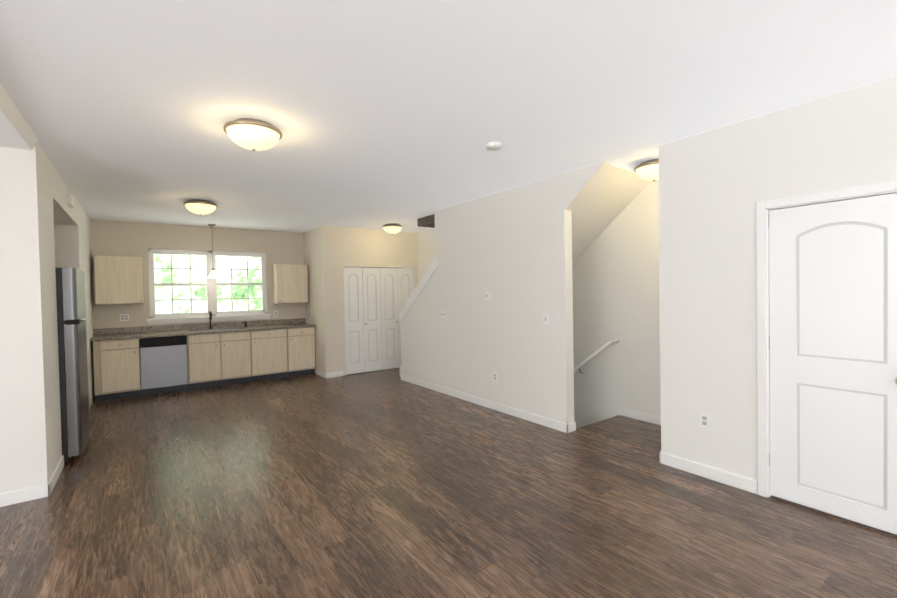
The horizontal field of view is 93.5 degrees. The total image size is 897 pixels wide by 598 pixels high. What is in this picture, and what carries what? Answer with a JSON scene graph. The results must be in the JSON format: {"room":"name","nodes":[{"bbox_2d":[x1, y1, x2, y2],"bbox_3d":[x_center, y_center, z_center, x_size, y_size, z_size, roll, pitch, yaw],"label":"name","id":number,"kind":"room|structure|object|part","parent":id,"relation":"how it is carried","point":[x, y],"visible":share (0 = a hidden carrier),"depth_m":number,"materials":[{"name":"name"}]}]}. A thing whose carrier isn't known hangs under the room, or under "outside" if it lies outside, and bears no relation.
{"room":"kitchen","nodes":[
{"label":"kitchen","id":0,"kind":"room"},
{"bbox_2d":[0,83,37,150],"bbox_3d":[-2.176,-1.102,-0.534,2.882,0.090,7.070,-2,1,-36],"label":"ceiling","id":1,"kind":"structure","parent":0,"point":[16,132],"depth_m":2.79,"materials":[{"name":"white paint"}]},
{"bbox_2d":[0,142,94,493],"bbox_3d":[-4.639,0.152,4.640,0.835,2.700,4.190,-2,1,-36],"label":"wall","id":2,"kind":"structure","parent":0,"point":[44,230],"depth_m":3.15,"materials":[{"name":"white paint"}]},
{"bbox_2d":[0,481,51,506],"bbox_3d":[-4.199,1.489,2.371,2.878,0.095,0.013,-2,1,-36],"label":"baseboard","id":3,"kind":"structure","parent":2,"relation":"attached to","point":[46,490],"depth_m":3.13,"materials":[{"name":"white wood"}]},
{"bbox_2d":[49,455,63,490],"bbox_3d":[-3.255,1.451,3.507,0.013,0.095,0.700,-2,1,-36],"label":"baseboard","id":4,"kind":"structure","parent":2,"relation":"attached to","point":[56,474],"depth_m":3.50,"materials":[{"name":"white wood"}]},
{"bbox_2d":[67,193,73,207],"bbox_3d":[-4.095,-1.067,4.577,0.035,0.120,0.200,-2,1,-36],"label":"door chime","id":5,"kind":"object","parent":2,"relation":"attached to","point":[70,199],"visible":1,"depth_m":4.50,"materials":[{"name":"white plastic"}]},
{"bbox_2d":[90,219,304,373],"bbox_3d":[-4.470,0.101,7.250,4.130,2.700,0.160,-2,1,-36],"label":"wall","id":6,"kind":"structure","parent":0,"point":[118,238],"depth_m":7.06,"materials":[{"name":"beige paint"}]},
{"bbox_2d":[93,255,144,304],"bbox_3d":[-5.060,-0.289,6.505,0.597,0.740,0.345,-2,1,-36],"label":"upper cabinet","id":7,"kind":"object","parent":6,"relation":"attached to","point":[118,279],"visible":1,"depth_m":6.38,"materials":[{"name":"brown wood"}]},
{"bbox_2d":[120,314,128,320],"bbox_3d":[-5.120,0.294,6.674,0.118,0.115,0.012,-2,1,-36],"label":"electrical outlet","id":8,"kind":"object","parent":6,"relation":"attached to","point":[124,317],"visible":1,"depth_m":6.67,"materials":[{"name":"white plastic"}]},
{"bbox_2d":[146,249,270,324],"bbox_3d":[-4.153,-0.225,7.416,1.905,1.235,0.150,-2,1,-36],"label":"kitchen window","id":9,"kind":"structure","parent":6,"relation":"in","point":[211,284],"depth_m":7.39,"materials":[{"name":"white plastic"}]},
{"bbox_2d":[272,263,307,303],"bbox_3d":[-2.990,-0.290,8.004,0.567,0.740,0.345,-2,1,-36],"label":"upper cabinet","id":10,"kind":"object","parent":6,"relation":"attached to","point":[290,283],"visible":1,"depth_m":7.87,"materials":[{"name":"brown wood"}]},
{"bbox_2d":[303,233,306,322],"bbox_3d":[-2.877,0.049,8.502,0.120,2.700,0.002,-2,1,-36],"label":"wall","id":11,"kind":"structure","parent":0,"point":[304,234],"depth_m":8.26,"materials":[{"name":"beige paint"}]},
{"bbox_2d":[307,285,310,323],"bbox_3d":[-1.824,0.026,8.709,2.070,2.700,0.120,-2,1,-36],"label":"wall","id":12,"kind":"structure","parent":0,"point":[309,286],"depth_m":8.14,"materials":[{"name":"beige paint"}]},
{"bbox_2d":[307,227,322,373],"bbox_3d":[-2.394,0.052,7.833,0.120,2.700,0.630,-2,1,-36],"label":"wall","id":13,"kind":"structure","parent":0,"point":[312,235],"depth_m":7.80,"materials":[{"name":"beige paint"}]},
{"bbox_2d":[316,369,326,378],"bbox_3d":[-2.305,1.357,7.655,0.013,0.095,0.493,-2,1,-36],"label":"baseboard","id":14,"kind":"structure","parent":13,"relation":"attached to","point":[320,373],"depth_m":7.63,"materials":[{"name":"white wood"}]},
{"bbox_2d":[319,225,417,375],"bbox_3d":[-1.384,0.029,8.101,2.070,2.700,0.120,-2,1,-36],"label":"wall","id":15,"kind":"structure","parent":0,"point":[330,252],"depth_m":7.64,"materials":[{"name":"beige paint"}]},
{"bbox_2d":[327,371,342,377],"bbox_3d":[-2.030,1.354,7.558,0.300,0.095,0.013,-2,1,-36],"label":"baseboard","id":16,"kind":"structure","parent":15,"relation":"attached to","point":[340,373],"depth_m":7.55,"materials":[{"name":"white wood"}]},
{"bbox_2d":[344,267,413,374],"bbox_3d":[-1.301,0.384,8.130,1.470,1.963,0.030,-2,1,-36],"label":"closet doors","id":17,"kind":"structure","parent":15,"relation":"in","point":[376,299],"depth_m":8.04,"materials":[{"name":"white paint"}]},
{"bbox_2d":[343,266,414,372],"bbox_3d":[-1.295,0.377,8.121,1.504,2.000,0.056,-2,1,-36],"label":"trim","id":18,"kind":"structure","parent":15,"relation":"attached to","point":[344,298],"depth_m":7.75,"materials":[{"name":"white wood"}]},
{"bbox_2d":[417,214,434,227],"bbox_3d":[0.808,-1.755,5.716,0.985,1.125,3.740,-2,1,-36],"label":"air vent","id":19,"kind":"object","parent":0,"point":[427,221],"depth_m":6.75,"materials":[{"name":"grey metal"}]},
{"bbox_2d":[0,367,896,597],"bbox_3d":[-1.251,1.535,2.822,8.180,0.120,11.400,-2,1,-36],"label":"floor","id":20,"kind":"structure","parent":0,"point":[387,483],"depth_m":2.85,"materials":[{"name":"brown wood"}]},
{"bbox_2d":[55,268,89,461],"bbox_3d":[-3.945,0.613,3.952,0.828,1.780,0.752,-2,1,-36],"label":"fridge","id":21,"kind":"object","parent":20,"relation":"on","point":[61,354],"depth_m":3.86,"materials":[{"name":"grey metal"}]},
{"bbox_3d":[-3.653,0.576,4.162,0.106,1.725,0.750,-2,1,-36],"label":"fridge door","id":22,"kind":"part","parent":21,"relation":"part of","materials":[{"name":"silver metal"}]},
{"bbox_2d":[93,338,140,401],"bbox_3d":[-5.002,1.035,6.398,0.531,0.884,0.596,-2,1,-36],"label":"base cabinet","id":23,"kind":"object","parent":20,"relation":"on","point":[117,375],"depth_m":6.16,"materials":[{"name":"brown wood"}]},
{"bbox_2d":[140,335,187,389],"bbox_3d":[-4.521,0.970,6.704,0.598,0.774,0.572,-2,1,-36],"label":"dishwasher","id":24,"kind":"object","parent":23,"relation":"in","point":[163,361],"visible":0.88,"depth_m":6.48,"materials":[{"name":"silver metal"}]},
{"bbox_2d":[185,333,220,389],"bbox_3d":[-4.104,1.007,7.048,0.464,0.884,0.596,-2,1,-36],"label":"base cabinet","id":25,"kind":"object","parent":20,"relation":"on","point":[203,356],"depth_m":6.81,"materials":[{"name":"brown wood"}]},
{"bbox_2d":[221,331,252,385],"bbox_3d":[-3.730,0.995,7.319,0.459,0.884,0.596,-2,1,-36],"label":"base cabinet","id":26,"kind":"object","parent":20,"relation":"on","point":[240,357],"depth_m":7.09,"materials":[{"name":"brown wood"}]},
{"bbox_2d":[253,329,288,381],"bbox_3d":[-3.299,0.981,7.631,0.606,0.884,0.596,-2,1,-36],"label":"base cabinet","id":27,"kind":"object","parent":20,"relation":"on","point":[270,352],"depth_m":7.40,"materials":[{"name":"brown wood"}]},
{"bbox_2d":[289,327,315,376],"bbox_3d":[-2.851,0.967,7.955,0.500,0.884,0.596,-2,1,-36],"label":"base cabinet","id":28,"kind":"object","parent":20,"relation":"on","point":[302,361],"depth_m":7.72,"materials":[{"name":"brown wood"}]},
{"bbox_2d":[90,318,315,341],"bbox_3d":[-3.941,0.488,7.146,3.207,0.140,0.624,-2,1,-36],"label":"countertop","id":29,"kind":"structure","parent":28,"relation":"on","point":[104,334],"depth_m":7.03,"materials":[{"name":"stone"}]},
{"bbox_2d":[209,311,246,328],"bbox_3d":[-3.872,0.358,7.429,0.603,0.304,0.189,-2,1,-36],"label":"faucet","id":30,"kind":"object","parent":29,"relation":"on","point":[210,317],"visible":0.94,"depth_m":7.32,"materials":[{"name":"brown metal"}]},
{"bbox_2d":[399,165,650,373],"bbox_3d":[0.680,-0.169,6.064,0.861,3.096,4.200,-2,1,-36],"label":"stairs","id":31,"kind":"structure","parent":20,"relation":"on","point":[612,193],"depth_m":4.65,"materials":[{"name":"white paint"}]},
{"bbox_2d":[0,0,896,232],"bbox_3d":[-1.304,-1.349,2.769,8.180,0.250,11.400,-2,1,-36],"label":"ceiling","id":32,"kind":"structure","parent":0,"point":[378,114],"depth_m":2.48,"materials":[{"name":"white paint"}]},
{"bbox_2d":[183,199,217,215],"bbox_3d":[-3.156,-1.149,5.380,0.378,0.180,0.378,-2,1,-36],"label":"ceiling light","id":33,"kind":"object","parent":32,"relation":"hanging from","point":[200,207],"visible":1,"depth_m":5.27,"materials":[{"name":"white glass"}]},
{"bbox_2d":[208,224,218,277],"bbox_3d":[-3.983,-0.806,7.129,0.176,0.900,0.176,-2,1,-36],"label":"pendant light","id":34,"kind":"object","parent":32,"relation":"hanging from","point":[213,274],"visible":1,"depth_m":7.11,"materials":[{"name":"white glass"}]},
{"bbox_2d":[224,118,281,150],"bbox_3d":[-1.382,-1.137,2.998,0.378,0.180,0.378,-2,1,-36],"label":"ceiling light","id":35,"kind":"object","parent":32,"relation":"hanging from","point":[253,134],"visible":1,"depth_m":2.89,"materials":[{"name":"white glass"}]},
{"bbox_2d":[382,224,402,234],"bbox_3d":[-0.993,-1.227,7.489,0.358,0.180,0.358,-2,1,-36],"label":"ceiling light","id":36,"kind":"object","parent":32,"relation":"hanging from","point":[392,229],"visible":1,"depth_m":7.37,"materials":[{"name":"white glass"}]},
{"bbox_2d":[485,142,501,150],"bbox_3d":[0.371,-1.248,3.463,0.136,0.040,0.136,-2,1,-36],"label":"smoke detector","id":37,"kind":"object","parent":32,"relation":"attached to","point":[492,146],"visible":1,"depth_m":3.42,"materials":[{"name":"white plastic"}]},
{"bbox_2d":[634,159,658,181],"bbox_3d":[1.978,-1.218,4.059,0.358,0.180,0.358,-2,1,-36],"label":"ceiling light","id":38,"kind":"object","parent":32,"relation":"hanging from","point":[647,170],"visible":0.69,"depth_m":3.98,"materials":[{"name":"white glass"}]},
{"bbox_2d":[417,179,660,428],"bbox_3d":[1.056,0.966,6.434,0.120,6.600,5.750,-2,1,-36],"label":"wall","id":39,"kind":"structure","parent":0,"point":[616,278],"depth_m":4.97,"materials":[{"name":"white paint"}]},
{"bbox_2d":[574,339,618,373],"bbox_3d":[1.219,1.520,6.059,0.106,2.091,2.680,-2,1,-36],"label":"handrail","id":40,"kind":"object","parent":39,"relation":"attached to","point":[594,354],"visible":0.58,"depth_m":5.16,"materials":[{"name":"white wood"}]},
{"bbox_2d":[619,407,660,424],"bbox_3d":[2.317,1.329,4.596,0.013,0.095,1.010,-2,1,-36],"label":"baseboard","id":41,"kind":"structure","parent":39,"relation":"attached to","point":[646,417],"depth_m":4.78,"materials":[{"name":"white wood"}]},
{"bbox_2d":[400,76,896,480],"bbox_3d":[1.863,0.053,3.600,0.120,2.700,9.020,-2,1,-36],"label":"wall","id":42,"kind":"structure","parent":0,"point":[716,185],"depth_m":3.45,"materials":[{"name":"white paint"}]},
{"bbox_2d":[398,258,437,321],"bbox_3d":[-0.451,-0.108,6.789,0.160,1.017,1.233,-2,1,-36],"label":"trim","id":43,"kind":"structure","parent":42,"relation":"attached to","point":[424,280],"depth_m":6.69,"materials":[{"name":"white wood"}]},
{"bbox_2d":[441,310,445,318],"bbox_3d":[-0.079,0.226,6.171,0.019,0.115,0.118,-2,1,-36],"label":"light switch","id":44,"kind":"object","parent":42,"relation":"attached to","point":[443,314],"visible":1,"depth_m":6.16,"materials":[{"name":"white plastic"}]},
{"bbox_2d":[400,374,568,432],"bbox_3d":[0.211,1.345,5.824,0.013,0.095,3.516,-2,1,-36],"label":"baseboard","id":45,"kind":"structure","parent":42,"relation":"attached to","point":[544,421],"depth_m":5.31,"materials":[{"name":"white wood"}]},
{"bbox_2d":[485,291,490,300],"bbox_3d":[0.497,-0.040,5.357,0.027,0.120,0.100,-2,1,-36],"label":"thermostat","id":46,"kind":"object","parent":42,"relation":"attached to","point":[487,295],"visible":1,"depth_m":5.35,"materials":[{"name":"white plastic"}]},
{"bbox_2d":[493,372,497,381],"bbox_3d":[0.586,0.975,5.292,0.012,0.115,0.072,-2,1,-36],"label":"outlet","id":47,"kind":"object","parent":42,"relation":"attached to","point":[495,377],"visible":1,"depth_m":5.28,"materials":[{"name":"white plastic"}]},
{"bbox_2d":[543,314,548,324],"bbox_3d":[1.059,0.219,4.599,0.019,0.115,0.072,-2,1,-36],"label":"light switch","id":48,"kind":"object","parent":42,"relation":"attached to","point":[545,318],"visible":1,"depth_m":4.59,"materials":[{"name":"white plastic"}]},
{"bbox_2d":[700,412,709,428],"bbox_3d":[2.013,0.956,3.319,0.012,0.115,0.072,-2,1,-36],"label":"outlet","id":49,"kind":"object","parent":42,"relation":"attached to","point":[704,420],"visible":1,"depth_m":3.31,"materials":[{"name":"white plastic"}]},
{"bbox_2d":[659,451,757,493],"bbox_3d":[2.016,1.358,3.331,0.013,0.095,0.713,-2,1,-36],"label":"baseboard","id":50,"kind":"structure","parent":42,"relation":"attached to","point":[750,485],"depth_m":3.29,"materials":[{"name":"white wood"}]},
{"bbox_3d":[-0.466,0.149,0.710,7.285,2.700,7.310,-2,1,-36],"label":"wall","id":51,"kind":"structure","parent":0,"visible":0},
{"bbox_2d":[756,180,896,534],"bbox_3d":[2.507,0.359,2.710,0.136,2.097,0.854,-2,1,-36],"label":"door frame","id":52,"kind":"structure","parent":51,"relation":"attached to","point":[763,208],"depth_m":2.98,"materials":[{"name":"white wood"}]},
{"bbox_2d":[768,193,896,533],"bbox_3d":[2.455,0.386,2.680,0.110,2.007,0.728,-2,1,-36],"label":"door","id":53,"kind":"structure","parent":51,"relation":"in","point":[833,346],"depth_m":2.70,"materials":[{"name":"white paint"}]},
{"bbox_3d":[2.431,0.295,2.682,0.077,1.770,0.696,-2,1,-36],"label":"door knob","id":54,"kind":"part","parent":53,"relation":"part of","materials":[{"name":"white wood"}]},
{"label":"outside","id":55,"kind":"structure","parent":0,"visible":0},
{"bbox_2d":[154,254,261,313],"bbox_3d":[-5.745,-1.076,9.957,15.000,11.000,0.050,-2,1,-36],"label":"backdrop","id":56,"kind":"structure","parent":55,"point":[183,276],"depth_m":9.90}
]}

